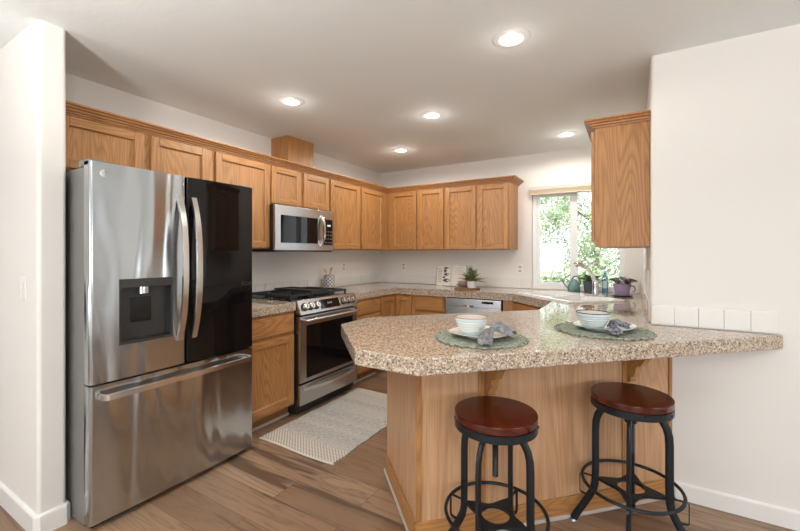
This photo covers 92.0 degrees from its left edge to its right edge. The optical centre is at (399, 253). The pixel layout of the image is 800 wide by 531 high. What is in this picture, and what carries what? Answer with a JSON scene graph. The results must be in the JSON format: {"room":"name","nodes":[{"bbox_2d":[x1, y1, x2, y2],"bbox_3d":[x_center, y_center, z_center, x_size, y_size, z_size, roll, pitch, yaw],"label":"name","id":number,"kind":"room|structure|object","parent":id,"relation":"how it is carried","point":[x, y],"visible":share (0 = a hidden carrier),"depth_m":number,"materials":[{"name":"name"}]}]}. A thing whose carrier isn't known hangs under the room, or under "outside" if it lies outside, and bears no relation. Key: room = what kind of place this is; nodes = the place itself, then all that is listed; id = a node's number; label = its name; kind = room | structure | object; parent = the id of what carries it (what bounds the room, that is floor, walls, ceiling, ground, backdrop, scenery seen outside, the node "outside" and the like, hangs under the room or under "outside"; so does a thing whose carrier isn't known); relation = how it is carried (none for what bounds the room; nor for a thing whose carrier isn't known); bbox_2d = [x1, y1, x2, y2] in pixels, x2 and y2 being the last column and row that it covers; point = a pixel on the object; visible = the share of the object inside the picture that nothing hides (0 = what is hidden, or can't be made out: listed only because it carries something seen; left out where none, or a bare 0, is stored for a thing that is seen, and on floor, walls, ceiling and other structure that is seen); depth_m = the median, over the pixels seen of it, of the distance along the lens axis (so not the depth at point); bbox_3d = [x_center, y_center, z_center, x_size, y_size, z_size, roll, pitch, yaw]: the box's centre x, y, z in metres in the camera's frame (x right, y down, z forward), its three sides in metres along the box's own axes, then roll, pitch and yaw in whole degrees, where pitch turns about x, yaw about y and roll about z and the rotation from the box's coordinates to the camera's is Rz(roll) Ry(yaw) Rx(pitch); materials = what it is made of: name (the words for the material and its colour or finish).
{"room":"kitchen","nodes":[
{"label":"kitchen","id":0,"kind":"room"},
{"bbox_2d":[0,20,65,513],"bbox_3d":[-3.064,0.115,2.692,3.220,2.440,0.110,0,0,31],"label":"wall","id":1,"kind":"structure","parent":0,"point":[33,63],"depth_m":1.89,"materials":[{"name":"white paint"}]},
{"bbox_2d":[0,481,69,530],"bbox_3d":[-3.006,1.285,2.657,3.116,0.099,0.142,0,0,31],"label":"baseboard","id":2,"kind":"structure","parent":1,"relation":"attached to","point":[52,519],"depth_m":1.88,"materials":[{"name":"white paint"}]},
{"bbox_2d":[66,73,379,286],"bbox_3d":[-1.226,0.115,3.873,0.120,2.440,3.800,0,0,31],"label":"wall","id":3,"kind":"structure","parent":0,"point":[267,267],"depth_m":3.58,"materials":[{"name":"white paint"}]},
{"bbox_2d":[66,115,212,180],"bbox_3d":[-1.755,-0.619,2.529,0.343,0.327,0.939,0,0,31],"label":"upper cabinet","id":4,"kind":"object","parent":3,"relation":"attached to","point":[85,139],"visible":0.5,"depth_m":2.38,"materials":[{"name":"brown wood"}]},
{"bbox_2d":[213,151,269,248],"bbox_3d":[-1.381,-0.410,3.157,0.343,0.745,0.520,0,0,31],"label":"upper cabinet","id":5,"kind":"object","parent":3,"relation":"attached to","point":[229,169],"visible":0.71,"depth_m":3.17,"materials":[{"name":"brown wood"}]},
{"bbox_2d":[252,280,305,295],"bbox_3d":[-1.196,0.342,3.798,0.008,0.108,0.760,0,0,31],"label":"backsplash","id":6,"kind":"structure","parent":3,"relation":"attached to","point":[302,283],"depth_m":3.76,"materials":[{"name":"white tile"}]},
{"bbox_2d":[270,165,328,210],"bbox_3d":[-1.055,-0.603,3.704,0.343,0.360,0.752,0,0,31],"label":"upper cabinet","id":7,"kind":"object","parent":3,"relation":"attached to","point":[288,187],"visible":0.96,"depth_m":3.57,"materials":[{"name":"brown wood"}]},
{"bbox_2d":[271,135,313,166],"bbox_3d":[-1.057,-0.943,3.813,0.228,0.321,0.340,0,0,31],"label":"chase","id":8,"kind":"object","parent":7,"relation":"on","point":[287,147],"visible":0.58,"depth_m":3.70,"materials":[{"name":"brown wood"}]},
{"bbox_2d":[252,204,333,251],"bbox_3d":[-1.011,-0.213,3.670,0.452,0.404,0.757,0,0,31],"label":"microwave","id":9,"kind":"object","parent":7,"relation":"attached to","point":[292,229],"visible":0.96,"depth_m":3.50,"materials":[{"name":"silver metal"}]},
{"bbox_2d":[307,274,378,286],"bbox_3d":[-0.641,0.344,4.731,0.008,0.106,1.378,0,0,31],"label":"trim","id":10,"kind":"structure","parent":3,"relation":"attached to","point":[353,280],"depth_m":4.74,"materials":[{"name":"white tile"}]},
{"bbox_2d":[342,262,345,271],"bbox_3d":[-0.680,0.165,4.665,0.008,0.116,0.072,0,0,31],"label":"outlet","id":11,"kind":"object","parent":3,"relation":"attached to","point":[343,263],"visible":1,"depth_m":4.66,"materials":[{"name":"white plastic"}]},
{"bbox_2d":[329,179,387,249],"bbox_3d":[-0.494,-0.410,4.647,0.343,0.745,1.441,0,0,31],"label":"upper cabinet","id":12,"kind":"object","parent":3,"relation":"attached to","point":[360,213],"visible":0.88,"depth_m":4.35,"materials":[{"name":"brown wood"}]},
{"bbox_2d":[0,370,795,530],"bbox_3d":[-0.302,1.395,0.471,11.000,0.120,9.500,0,0,31],"label":"floor","id":13,"kind":"structure","parent":0,"point":[265,486],"depth_m":2.04,"materials":[{"name":"brown wood"}]},
{"bbox_2d":[66,158,251,527],"bbox_3d":[-1.532,0.440,2.400,0.846,1.781,0.922,0,0,31],"label":"refrigerator","id":14,"kind":"object","parent":13,"relation":"on","point":[159,264],"visible":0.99,"depth_m":2.05,"materials":[{"name":"grey metal"}]},
{"bbox_2d":[251,311,293,431],"bbox_3d":[-1.256,0.902,3.082,0.631,0.865,0.522,0,0,31],"label":"base cabinet","id":15,"kind":"object","parent":13,"relation":"on","point":[272,346],"visible":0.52,"depth_m":2.97,"materials":[{"name":"brown wood"}]},
{"bbox_2d":[252,298,295,317],"bbox_3d":[-1.255,0.433,3.082,0.639,0.068,0.528,0,0,31],"label":"countertop","id":16,"kind":"structure","parent":15,"relation":"on","point":[260,307],"depth_m":3.00,"materials":[{"name":"stone"}]},
{"bbox_2d":[252,286,358,414],"bbox_3d":[-0.868,0.835,3.611,0.723,1.000,0.772,0,0,31],"label":"range","id":17,"kind":"object","parent":13,"relation":"on","point":[324,367],"visible":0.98,"depth_m":3.38,"materials":[{"name":"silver metal"}]},
{"bbox_2d":[252,292,347,301],"bbox_3d":[-0.941,0.400,3.655,0.554,0.018,0.772,0,0,31],"label":"cooktop","id":18,"kind":"object","parent":17,"relation":"in","point":[268,297],"depth_m":3.40,"materials":[{"name":"black metal"}]},
{"bbox_2d":[259,388,386,464],"bbox_3d":[-0.419,1.329,3.104,0.693,0.012,1.194,0,0,31],"label":"rug","id":19,"kind":"object","parent":13,"relation":"on","point":[328,433],"visible":0.81,"depth_m":2.92,"materials":[{"name":"fabric"}]},
{"bbox_2d":[353,296,379,383],"bbox_3d":[-0.599,0.902,4.184,0.631,0.865,0.482,0,0,31],"label":"base cabinet","id":20,"kind":"object","parent":13,"relation":"on","point":[368,307],"visible":0.24,"depth_m":4.03,"materials":[{"name":"brown wood"}]},
{"bbox_2d":[375,293,413,372],"bbox_3d":[-0.136,0.902,4.732,0.866,0.865,0.929,0,0,31],"label":"base cabinet","id":21,"kind":"object","parent":13,"relation":"on","point":[396,304],"visible":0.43,"depth_m":4.41,"materials":[{"name":"brown wood"}]},
{"bbox_2d":[414,295,445,314],"bbox_3d":[0.477,0.902,4.535,0.388,0.865,0.632,0,0,31],"label":"base cabinet","id":22,"kind":"object","parent":13,"relation":"on","point":[423,304],"visible":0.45,"depth_m":4.26,"materials":[{"name":"brown wood"}]},
{"bbox_2d":[446,297,502,313],"bbox_3d":[0.897,0.902,4.249,0.606,0.860,0.627,0,0,31],"label":"dishwasher","id":23,"kind":"object","parent":13,"relation":"on","point":[453,304],"visible":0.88,"depth_m":4.01,"materials":[{"name":"silver metal"}]},
{"bbox_2d":[444,396,549,530],"bbox_3d":[0.395,0.993,1.598,0.423,0.682,0.423,0,0,-10],"label":"bar stool","id":24,"kind":"object","parent":13,"relation":"on","point":[496,421],"visible":1,"depth_m":1.54,"materials":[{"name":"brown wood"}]},
{"bbox_2d":[503,300,540,310],"bbox_3d":[1.472,0.852,3.442,1.188,0.765,1.501,0,0,31],"label":"base cabinet","id":25,"kind":"object","parent":13,"relation":"on","point":[508,305],"visible":0.05,"depth_m":3.73,"materials":[{"name":"brown wood"}]},
{"bbox_2d":[384,357,671,530],"bbox_3d":[0.720,0.902,2.145,1.486,0.865,0.820,0,0,-14],"label":"base cabinet","id":26,"kind":"object","parent":13,"relation":"on","point":[423,456],"visible":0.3,"depth_m":1.93,"materials":[{"name":"brown wood"}]},
{"bbox_2d":[335,282,782,375],"bbox_3d":[0.469,0.433,3.066,3.617,0.068,3.179,0,0,31],"label":"countertop","id":27,"kind":"structure","parent":26,"relation":"on","point":[408,345],"depth_m":1.82,"materials":[{"name":"stone"}]},
{"bbox_2d":[324,275,334,289],"bbox_3d":[-0.779,0.320,4.252,0.120,0.158,0.120,0,0,31],"label":"utensil crock","id":28,"kind":"object","parent":27,"relation":"on","point":[329,280],"visible":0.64,"depth_m":4.20,"materials":[{"name":"ceramic"}]},
{"bbox_2d":[436,265,466,285],"bbox_3d":[0.621,0.276,4.710,0.384,0.252,0.086,0,0,29],"label":"cookbook","id":29,"kind":"object","parent":27,"relation":"on","point":[447,275],"visible":0.88,"depth_m":4.71,"materials":[{"name":"white paper"}]},
{"bbox_2d":[454,287,479,289],"bbox_3d":[0.742,0.392,4.266,0.280,0.014,0.280,0,0,31],"label":"serving board","id":30,"kind":"object","parent":27,"relation":"on","point":[456,288],"visible":0.93,"depth_m":4.20,"materials":[{"name":"brown wood"}]},
{"bbox_2d":[458,266,485,287],"bbox_3d":[0.799,0.266,4.253,0.354,0.238,0.321,0,0,31],"label":"potted fern","id":31,"kind":"object","parent":30,"relation":"on","point":[471,282],"visible":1,"depth_m":4.22,"materials":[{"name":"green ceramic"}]},
{"bbox_2d":[434,330,529,349],"bbox_3d":[0.377,0.395,1.806,0.437,0.008,0.435,0,0,21],"label":"placemat","id":32,"kind":"object","parent":27,"relation":"on","point":[506,342],"visible":0.59,"depth_m":1.71,"materials":[{"name":"green fabric"}]},
{"bbox_2d":[448,326,512,339],"bbox_3d":[0.381,0.378,1.812,0.273,0.026,0.273,0,0,45],"label":"dinner plate","id":33,"kind":"object","parent":32,"relation":"on","point":[456,330],"visible":0.43,"depth_m":1.78,"materials":[{"name":"white ceramic"}]},
{"bbox_2d":[455,314,488,335],"bbox_3d":[0.337,0.340,1.821,0.158,0.084,0.158,0,0,31],"label":"bowl","id":34,"kind":"object","parent":33,"relation":"on","point":[468,324],"visible":0.99,"depth_m":1.77,"materials":[{"name":"white ceramic"}]},
{"bbox_2d":[478,321,515,346],"bbox_3d":[0.423,0.350,1.697,0.118,0.073,0.267,0,0,41],"label":"napkin","id":35,"kind":"object","parent":33,"relation":"on","point":[486,336],"visible":1,"depth_m":1.72,"materials":[{"name":"grey fabric"}]},
{"bbox_2d":[518,291,624,303],"bbox_3d":[1.507,0.485,3.495,0.535,0.199,0.800,0,0,-14],"label":"sink","id":36,"kind":"object","parent":27,"relation":"in","point":[561,296],"visible":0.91,"depth_m":3.47,"materials":[{"name":"white ceramic"}]},
{"bbox_2d":[562,276,580,291],"bbox_3d":[1.793,0.317,4.030,0.126,0.163,0.172,0,0,-33],"label":"watering can","id":37,"kind":"object","parent":27,"relation":"on","point":[573,285],"visible":1,"depth_m":3.97,"materials":[{"name":"teal ceramic"}]},
{"bbox_2d":[573,262,605,296],"bbox_3d":[1.710,0.232,3.482,0.197,0.306,0.220,0,0,-14],"label":"faucet","id":38,"kind":"object","parent":27,"relation":"on","point":[595,283],"visible":1,"depth_m":3.49,"materials":[{"name":"silver metal"}]},
{"bbox_2d":[579,274,603,292],"bbox_3d":[1.925,0.306,3.912,0.207,0.186,0.238,0,0,-18],"label":"potted plant","id":39,"kind":"object","parent":27,"relation":"on","point":[587,282],"visible":0.71,"depth_m":3.86,"materials":[{"name":"green plant"}]},
{"bbox_2d":[601,267,607,292],"bbox_3d":[2.061,0.271,3.893,0.063,0.256,0.041,0,0,31],"label":"soap bottle","id":40,"kind":"object","parent":27,"relation":"on","point":[605,282],"visible":1,"depth_m":3.88,"materials":[{"name":"blue plastic"}]},
{"bbox_2d":[554,321,656,340],"bbox_3d":[1.041,0.395,1.983,0.469,0.008,0.467,0,0,-24],"label":"placemat","id":41,"kind":"object","parent":27,"relation":"on","point":[638,333],"visible":0.67,"depth_m":1.88,"materials":[{"name":"green fabric"}]},
{"bbox_2d":[573,321,636,331],"bbox_3d":[1.050,0.378,1.982,0.273,0.026,0.273,0,0,45],"label":"dinner plate","id":42,"kind":"object","parent":41,"relation":"on","point":[577,323],"visible":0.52,"depth_m":1.93,"materials":[{"name":"white ceramic"}]},
{"bbox_2d":[576,310,610,329],"bbox_3d":[0.979,0.340,1.957,0.158,0.084,0.158,0,0,31],"label":"bowl","id":43,"kind":"object","parent":42,"relation":"on","point":[588,318],"visible":0.94,"depth_m":1.91,"materials":[{"name":"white ceramic"}]},
{"bbox_2d":[607,319,631,335],"bbox_3d":[1.070,0.359,1.885,0.106,0.049,0.240,0,0,35],"label":"napkin","id":44,"kind":"object","parent":42,"relation":"on","point":[612,325],"visible":1,"depth_m":1.90,"materials":[{"name":"grey fabric"}]},
{"bbox_2d":[609,276,638,296],"bbox_3d":[2.050,0.308,3.543,0.240,0.182,0.198,0,0,31],"label":"succulent planter","id":45,"kind":"object","parent":27,"relation":"on","point":[621,289],"visible":1,"depth_m":3.50,"materials":[{"name":"purple ceramic"}]},
{"bbox_2d":[570,382,689,530],"bbox_3d":[1.070,0.993,1.790,0.423,0.682,0.423,0,0,-16],"label":"bar stool","id":46,"kind":"object","parent":13,"relation":"on","point":[633,403],"visible":1,"depth_m":1.71,"materials":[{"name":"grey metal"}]},
{"bbox_2d":[0,0,799,172],"bbox_3d":[-0.366,-1.181,0.363,11.000,0.150,9.250,0,0,31],"label":"ceiling","id":47,"kind":"structure","parent":0,"point":[364,72],"depth_m":2.22,"materials":[{"name":"white paint"}]},
{"bbox_2d":[277,96,304,105],"bbox_3d":[-0.792,-1.101,2.806,0.190,0.008,0.190,0,0,31],"label":"recessed light","id":48,"kind":"object","parent":47,"relation":"in","point":[285,100],"visible":1,"depth_m":2.79,"materials":[{"name":"white"}]},
{"bbox_2d":[392,148,409,152],"bbox_3d":[0.011,-1.101,4.140,0.190,0.008,0.190,0,0,31],"label":"recessed light","id":49,"kind":"object","parent":47,"relation":"in","point":[399,150],"visible":1,"depth_m":4.13,"materials":[{"name":"white"}]},
{"bbox_2d":[420,111,443,119],"bbox_3d":[0.256,-1.101,3.091,0.190,0.008,0.190,0,0,31],"label":"recessed light","id":50,"kind":"object","parent":47,"relation":"in","point":[430,115],"visible":1,"depth_m":3.08,"materials":[{"name":"white"}]},
{"bbox_2d":[492,27,529,47],"bbox_3d":[0.571,-1.101,1.984,0.190,0.008,0.190,0,0,31],"label":"recessed light","id":51,"kind":"object","parent":47,"relation":"in","point":[515,36],"visible":1,"depth_m":1.97,"materials":[{"name":"white paint"}]},
{"bbox_2d":[555,131,576,136],"bbox_3d":[1.541,-1.101,3.584,0.190,0.008,0.190,0,0,31],"label":"recessed light","id":52,"kind":"object","parent":47,"relation":"in","point":[564,133],"visible":1,"depth_m":3.57,"materials":[{"name":"white"}]},
{"bbox_2d":[467,281,475,287],"bbox_3d":[0.791,0.345,4.260,0.104,0.078,0.104,0,0,31],"label":"pot","id":53,"kind":"object","parent":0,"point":[470,284],"depth_m":4.22,"materials":[{"name":"white ceramic"}]},
{"bbox_2d":[380,147,641,293],"bbox_3d":[1.086,0.115,4.631,3.317,2.440,0.140,0,0,31],"label":"wall","id":54,"kind":"structure","parent":0,"point":[571,166],"depth_m":4.46,"materials":[{"name":"white paint"}]},
{"bbox_2d":[401,262,405,270],"bbox_3d":[0.048,0.179,5.163,0.072,0.116,0.008,0,0,31],"label":"outlet","id":55,"kind":"object","parent":54,"relation":"attached to","point":[403,264],"visible":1,"depth_m":5.16,"materials":[{"name":"white plastic"}]},
{"bbox_2d":[388,188,444,249],"bbox_3d":[0.263,-0.410,4.838,0.795,0.745,0.343,0,0,31],"label":"upper cabinet","id":56,"kind":"object","parent":54,"relation":"attached to","point":[416,219],"visible":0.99,"depth_m":4.68,"materials":[{"name":"brown wood"}]},
{"bbox_2d":[381,274,530,287],"bbox_3d":[0.600,0.344,4.835,2.014,0.106,0.008,0,0,31],"label":"trim","id":57,"kind":"structure","parent":54,"relation":"attached to","point":[490,282],"depth_m":4.63,"materials":[{"name":"white tile"}]},
{"bbox_2d":[445,182,517,249],"bbox_3d":[0.930,-0.410,4.441,0.756,0.745,0.343,0,0,31],"label":"upper cabinet","id":58,"kind":"object","parent":54,"relation":"attached to","point":[477,217],"visible":0.99,"depth_m":4.30,"materials":[{"name":"brown wood"}]},
{"bbox_2d":[66,100,523,193],"bbox_3d":[-0.232,-0.786,3.204,1.622,0.057,3.657,0,0,31],"label":"crown molding","id":59,"kind":"structure","parent":58,"relation":"attached to","point":[72,109],"depth_m":2.97,"materials":[{"name":"brown wood"}]},
{"bbox_2d":[517,264,522,273],"bbox_3d":[1.361,0.179,4.381,0.072,0.116,0.008,0,0,31],"label":"outlet","id":60,"kind":"object","parent":54,"relation":"attached to","point":[519,266],"visible":1,"depth_m":4.38,"materials":[{"name":"white plastic"}]},
{"bbox_2d":[532,287,613,291],"bbox_3d":[1.872,0.389,4.108,0.897,0.007,0.045,0,0,31],"label":"trim","id":61,"kind":"structure","parent":54,"relation":"attached to","point":[532,287],"depth_m":4.20,"materials":[{"name":"white paint"}]},
{"bbox_2d":[533,191,624,290],"bbox_3d":[1.900,-0.152,4.155,0.897,1.087,0.065,0,0,31],"label":"window","id":62,"kind":"structure","parent":54,"relation":"in","point":[573,196],"depth_m":4.18,"materials":[{"name":"white plastic"}]},
{"bbox_2d":[530,182,590,195],"bbox_3d":[1.844,-0.684,4.061,0.921,0.088,0.060,0,0,31],"label":"window shade","id":63,"kind":"object","parent":62,"relation":"attached to","point":[577,187],"visible":0.52,"depth_m":4.11,"materials":[{"name":"beige fabric"}]},
{"bbox_2d":[630,282,638,292],"bbox_3d":[2.306,0.344,3.819,0.106,0.106,0.007,0,0,31],"label":"trim","id":64,"kind":"structure","parent":54,"relation":"attached to","point":[636,285],"depth_m":3.81,"materials":[{"name":"white tile"}]},
{"bbox_2d":[642,70,649,300],"bbox_3d":[1.973,0.115,2.997,0.120,2.440,1.761,0,0,31],"label":"wall","id":65,"kind":"structure","parent":0,"point":[645,251],"depth_m":2.75,"materials":[{"name":"white paint"}]},
{"bbox_2d":[584,109,649,140],"bbox_3d":[1.475,-0.786,2.616,0.343,0.057,0.795,0,0,31],"label":"crown molding","id":66,"kind":"structure","parent":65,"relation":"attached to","point":[591,125],"depth_m":2.30,"materials":[{"name":"brown wood"}]},
{"bbox_2d":[591,121,649,247],"bbox_3d":[1.504,-0.410,2.631,0.306,0.745,0.740,0,0,31],"label":"upper cabinet","id":67,"kind":"object","parent":65,"relation":"attached to","point":[620,154],"visible":1,"depth_m":2.31,"materials":[{"name":"brown wood"}]},
{"bbox_2d":[641,283,649,320],"bbox_3d":[1.901,0.344,3.002,0.008,0.106,1.802,0,0,31],"label":"trim","id":68,"kind":"structure","parent":65,"relation":"attached to","point":[646,301],"depth_m":2.59,"materials":[{"name":"white tile"}]},
{"bbox_2d":[647,270,649,289],"bbox_3d":[1.516,0.165,2.356,0.010,0.116,0.072,0,0,31],"label":"light switch","id":69,"kind":"object","parent":65,"relation":"attached to","point":[648,275],"visible":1,"depth_m":2.33,"materials":[{"name":"white plastic"}]},
{"bbox_2d":[650,24,799,510],"bbox_3d":[3.381,0.115,1.064,4.518,2.440,0.120,0,0,31],"label":"wall","id":70,"kind":"structure","parent":0,"point":[725,114],"depth_m":1.98,"materials":[{"name":"white paint"}]},
{"bbox_2d":[651,305,778,333],"bbox_3d":[1.635,0.344,2.029,0.525,0.105,0.008,0,0,31],"label":"backsplash","id":71,"kind":"structure","parent":70,"relation":"attached to","point":[726,319],"depth_m":2.01,"materials":[{"name":"white tile"}]},
{"bbox_2d":[676,481,799,530],"bbox_3d":[3.344,1.290,1.008,4.285,0.090,0.014,0,0,31],"label":"baseboard","id":72,"kind":"structure","parent":70,"relation":"attached to","point":[741,506],"depth_m":1.96,"materials":[{"name":"white paint"}]},
{"label":"outside","id":73,"kind":"structure","parent":0,"visible":0},
{"bbox_3d":[7.431,1.559,12.480,28.000,0.150,18.950,0,0,31],"label":"ground","id":74,"kind":"structure","parent":73,"visible":0},
{"bbox_2d":[540,196,581,281],"bbox_3d":[2.388,-0.500,7.947,2.822,3.978,2.765,0,0,-10],"label":"tree","id":75,"kind":"object","parent":74,"relation":"on","point":[546,218],"visible":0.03,"depth_m":7.84,"materials":[{"name":"green plant"}]},
{"bbox_2d":[540,192,619,276],"bbox_3d":[4.728,-0.959,9.657,3.311,4.895,3.743,0,0,8],"label":"tree","id":76,"kind":"object","parent":74,"relation":"on","point":[590,248],"visible":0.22,"depth_m":9.53,"materials":[{"name":"green plant"}]},
{"bbox_2d":[540,248,619,285],"bbox_3d":[2.694,0.789,5.762,1.676,1.749,2.120,0,0,2],"label":"tree","id":77,"kind":"object","parent":74,"relation":"on","point":[557,274],"visible":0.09,"depth_m":5.84,"materials":[{"name":"green plant"}]},
{"bbox_2d":[583,203,619,265],"bbox_3d":[4.740,-0.282,6.552,3.009,3.773,2.910,0,0,31],"label":"tree","id":78,"kind":"object","parent":74,"relation":"on","point":[589,203],"visible":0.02,"depth_m":7.42,"materials":[{"name":"green plant"}]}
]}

